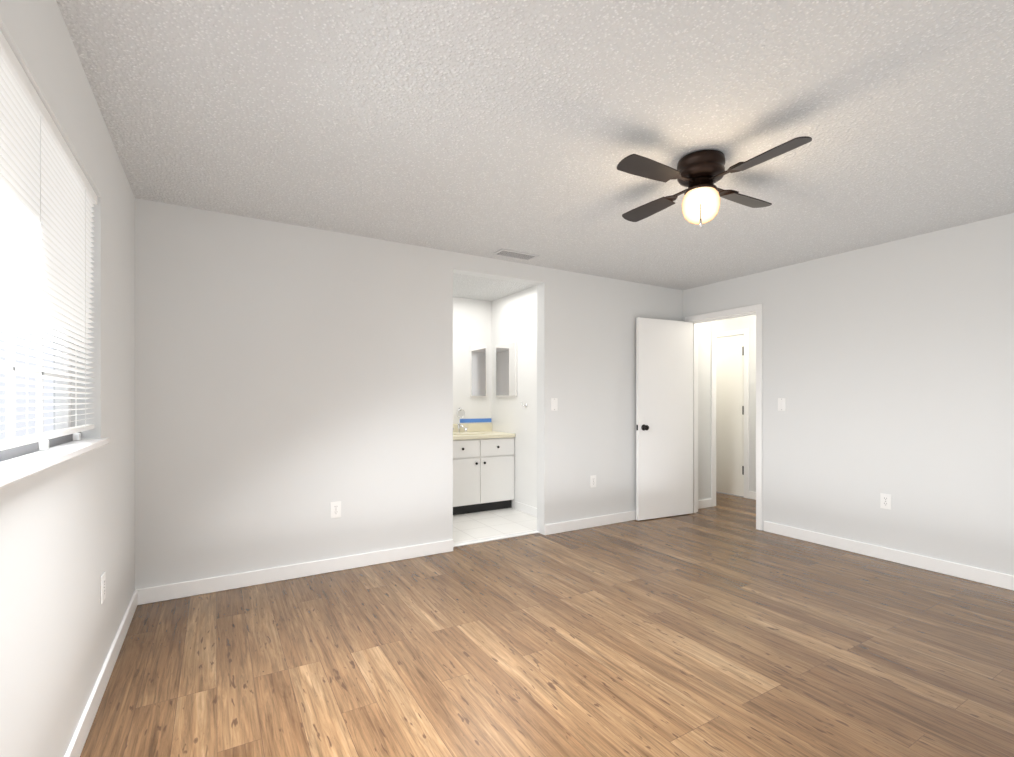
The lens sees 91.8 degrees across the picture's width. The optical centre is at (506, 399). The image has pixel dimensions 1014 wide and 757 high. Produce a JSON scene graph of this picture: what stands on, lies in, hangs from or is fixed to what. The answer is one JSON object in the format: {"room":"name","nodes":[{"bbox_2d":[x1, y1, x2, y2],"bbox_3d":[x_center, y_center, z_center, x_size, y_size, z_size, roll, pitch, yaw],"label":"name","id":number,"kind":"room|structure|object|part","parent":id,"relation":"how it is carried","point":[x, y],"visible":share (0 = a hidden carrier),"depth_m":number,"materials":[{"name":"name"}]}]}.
{"room":"empty bedroom","nodes":[
{"label":"empty bedroom","id":0,"kind":"room"},
{"bbox_2d":[0,0,134,756],"bbox_3d":[-1.187,0.010,1.040,0.150,2.440,4.340,0,0,-31],"label":"wall","id":1,"kind":"structure","parent":0,"point":[69,523],"depth_m":1.70,"materials":[{"name":"paint"}]},
{"bbox_2d":[0,300,80,461],"bbox_3d":[-1.312,-0.337,1.216,0.095,1.034,1.868,0,0,-31],"label":"window","id":2,"kind":"structure","parent":1,"relation":"in","point":[14,452],"depth_m":1.71,"materials":[{"name":"white plastic"}]},
{"bbox_2d":[0,30,96,450],"bbox_3d":[-1.254,-0.366,1.250,0.058,0.973,1.862,0,0,-31],"label":"window blind","id":3,"kind":"object","parent":1,"relation":"attached to","point":[47,200],"visible":1,"depth_m":1.43,"materials":[{"name":"white plastic"}]},
{"bbox_2d":[0,438,108,487],"bbox_3d":[-1.284,0.172,1.232,0.177,0.025,1.869,0,0,-31],"label":"window sill","id":4,"kind":"structure","parent":1,"relation":"attached to","point":[12,470],"depth_m":1.37,"materials":[{"name":"white paint"}]},
{"bbox_2d":[101,572,105,603],"bbox_3d":[-1.721,0.800,2.095,0.008,0.115,0.072,0,0,-31],"label":"outlet","id":5,"kind":"object","parent":1,"relation":"attached to","point":[103,577],"visible":1,"depth_m":2.09,"materials":[{"name":"white plastic"}]},
{"bbox_2d":[135,198,713,588],"bbox_3d":[-0.008,0.010,4.333,5.540,2.440,0.120,0,0,-31],"label":"wall","id":6,"kind":"structure","parent":0,"point":[284,372],"depth_m":3.49,"materials":[{"name":"paint"}]},
{"bbox_2d":[331,501,340,517],"bbox_3d":[-1.231,0.790,3.532,0.072,0.115,0.008,0,0,-31],"label":"outlet","id":7,"kind":"object","parent":6,"relation":"attached to","point":[335,506],"visible":1,"depth_m":3.53,"materials":[{"name":"white plastic"}]},
{"bbox_2d":[453,530,538,546],"bbox_3d":[-0.110,1.224,4.337,0.910,0.012,0.070,0,0,-31],"label":"trim","id":8,"kind":"structure","parent":6,"relation":"attached to","point":[533,531],"depth_m":4.32,"materials":[{"name":"wood"}]},
{"bbox_2d":[64,510,1013,756],"bbox_3d":[0.933,1.183,2.368,4.853,0.095,4.220,0,0,-31],"label":"baseboard","id":9,"kind":"structure","parent":6,"relation":"attached to","point":[141,596],"depth_m":3.41,"materials":[{"name":"white wood"}]},
{"bbox_2d":[551,398,557,410],"bbox_3d":[0.438,0.040,4.521,0.072,0.115,0.012,0,0,-31],"label":"switch","id":10,"kind":"object","parent":6,"relation":"attached to","point":[554,401],"visible":1,"depth_m":4.52,"materials":[{"name":"white plastic"}]},
{"bbox_2d":[590,475,595,487],"bbox_3d":[0.837,0.790,4.760,0.072,0.115,0.008,0,0,-31],"label":"outlet","id":11,"kind":"object","parent":6,"relation":"attached to","point":[592,478],"visible":1,"depth_m":4.75,"materials":[{"name":"white plastic"}]},
{"bbox_2d":[636,317,692,520],"bbox_3d":[1.658,0.192,5.164,0.758,2.060,0.126,0,0,-31],"label":"door","id":12,"kind":"structure","parent":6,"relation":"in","point":[664,348],"depth_m":5.12,"materials":[{"name":"white wood"}]},
{"bbox_2d":[453,273,535,300],"bbox_3d":[-0.583,-1.250,4.998,1.970,0.080,1.610,0,0,-31],"label":"ceiling","id":13,"kind":"structure","parent":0,"point":[464,286],"depth_m":5.28,"materials":[{"name":"white paint"}]},
{"bbox_2d":[492,285,536,507],"bbox_3d":[0.212,0.010,5.470,0.120,2.440,1.610,0,0,-31],"label":"wall","id":14,"kind":"structure","parent":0,"point":[514,316],"depth_m":5.44,"materials":[{"name":"white paint"}]},
{"bbox_2d":[496,342,516,396],"bbox_3d":[-0.010,-0.347,5.699,0.026,0.615,0.450,0,0,-31],"label":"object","id":15,"kind":"object","parent":14,"relation":"attached to","point":[506,354],"visible":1,"depth_m":5.67,"materials":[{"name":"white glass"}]},
{"bbox_2d":[515,501,536,516],"bbox_3d":[0.332,1.185,5.140,0.012,0.090,0.920,0,0,-31],"label":"baseboard","id":16,"kind":"structure","parent":14,"relation":"attached to","point":[519,506],"depth_m":5.33,"materials":[{"name":"white wood"}]},
{"bbox_2d":[56,0,1013,289],"bbox_3d":[0.920,-1.250,2.361,5.123,0.080,4.460,0,0,-31],"label":"ceiling","id":17,"kind":"structure","parent":0,"point":[482,128],"depth_m":2.07,"materials":[{"name":"white paint"}]},
{"bbox_2d":[493,249,538,260],"bbox_3d":[0.073,-1.203,4.079,0.360,0.014,0.160,0,0,-31],"label":"ceiling vent","id":18,"kind":"object","parent":17,"relation":"in","point":[502,252],"visible":1,"depth_m":4.05,"materials":[{"name":"metal"}]},
{"bbox_2d":[617,136,811,227],"bbox_3d":[0.975,-1.022,2.471,0.797,0.374,0.797,0,0,15],"label":"ceiling fan","id":19,"kind":"object","parent":17,"relation":"attached to","point":[698,171],"visible":1,"depth_m":2.39,"materials":[{"name":"brown metal"}]},
{"bbox_3d":[0.975,-0.965,2.471,0.182,0.152,0.182,0,0,-31],"label":"fan globe","id":20,"kind":"part","parent":19,"relation":"part of","materials":[{"name":"white glass"}]},
{"bbox_2d":[80,492,1013,756],"bbox_3d":[1.016,1.260,3.470,6.420,0.060,6.270,0,0,-31],"label":"floor","id":21,"kind":"structure","parent":0,"point":[698,634],"depth_m":2.35,"materials":[{"name":"brown wood"}]},
{"bbox_2d":[453,297,491,423],"bbox_3d":[-1.015,0.010,5.608,1.850,2.440,0.120,0,0,-31],"label":"wall","id":22,"kind":"structure","parent":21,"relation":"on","point":[472,318],"depth_m":5.87,"materials":[{"name":"white paint"}]},
{"bbox_2d":[470,345,486,396],"bbox_3d":[-0.345,-0.347,5.919,0.220,0.615,0.026,0,0,-31],"label":"mirror","id":23,"kind":"object","parent":22,"relation":"attached to","point":[478,354],"visible":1,"depth_m":5.91,"materials":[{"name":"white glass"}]},
{"bbox_2d":[453,418,514,514],"bbox_3d":[-0.421,0.728,5.555,0.877,1.005,0.574,0,0,-31],"label":"vanity","id":24,"kind":"object","parent":21,"relation":"on","point":[483,458],"visible":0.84,"depth_m":5.37,"materials":[{"name":"white wood"}]},
{"bbox_2d":[698,323,755,508],"bbox_3d":[2.712,0.168,5.651,1.277,2.125,2.349,0,0,-31],"label":"hall","id":25,"kind":"object","parent":21,"relation":"on","point":[705,503],"visible":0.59,"depth_m":6.06,"materials":[{"name":"white paint"}]},
{"bbox_2d":[714,314,755,491],"bbox_3d":[2.966,0.010,6.355,0.120,2.440,3.300,0,0,-31],"label":"wall","id":26,"kind":"structure","parent":21,"relation":"on","point":[744,322],"depth_m":6.11,"materials":[{"name":"white paint"}]},
{"bbox_2d":[716,335,743,496],"bbox_3d":[2.794,0.198,6.519,0.103,2.049,0.795,0,0,-31],"label":"hall door","id":27,"kind":"structure","parent":26,"relation":"in","point":[729,350],"depth_m":6.37,"materials":[{"name":"white wood"}]},
{"bbox_2d":[683,213,1013,575],"bbox_3d":[3.102,0.010,3.586,0.120,2.440,4.340,0,0,-31],"label":"wall","id":28,"kind":"structure","parent":0,"point":[892,363],"depth_m":3.71,"materials":[{"name":"paint"}]},
{"bbox_2d":[685,304,761,529],"bbox_3d":[2.238,0.161,5.042,0.152,2.138,0.881,0,0,-31],"label":"trim","id":29,"kind":"structure","parent":28,"relation":"attached to","point":[753,309],"depth_m":4.79,"materials":[{"name":"white wood"}]},
{"bbox_2d":[778,398,785,410],"bbox_3d":[2.500,0.040,4.470,0.012,0.115,0.072,0,0,-31],"label":"switch","id":30,"kind":"object","parent":28,"relation":"attached to","point":[781,401],"visible":1,"depth_m":4.46,"materials":[{"name":"white plastic"}]},
{"bbox_2d":[880,493,890,509],"bbox_3d":[2.914,0.780,3.777,0.008,0.115,0.072,0,0,-31],"label":"outlet","id":31,"kind":"object","parent":28,"relation":"attached to","point":[885,499],"visible":1,"depth_m":3.78,"materials":[{"name":"white plastic"}]}
]}

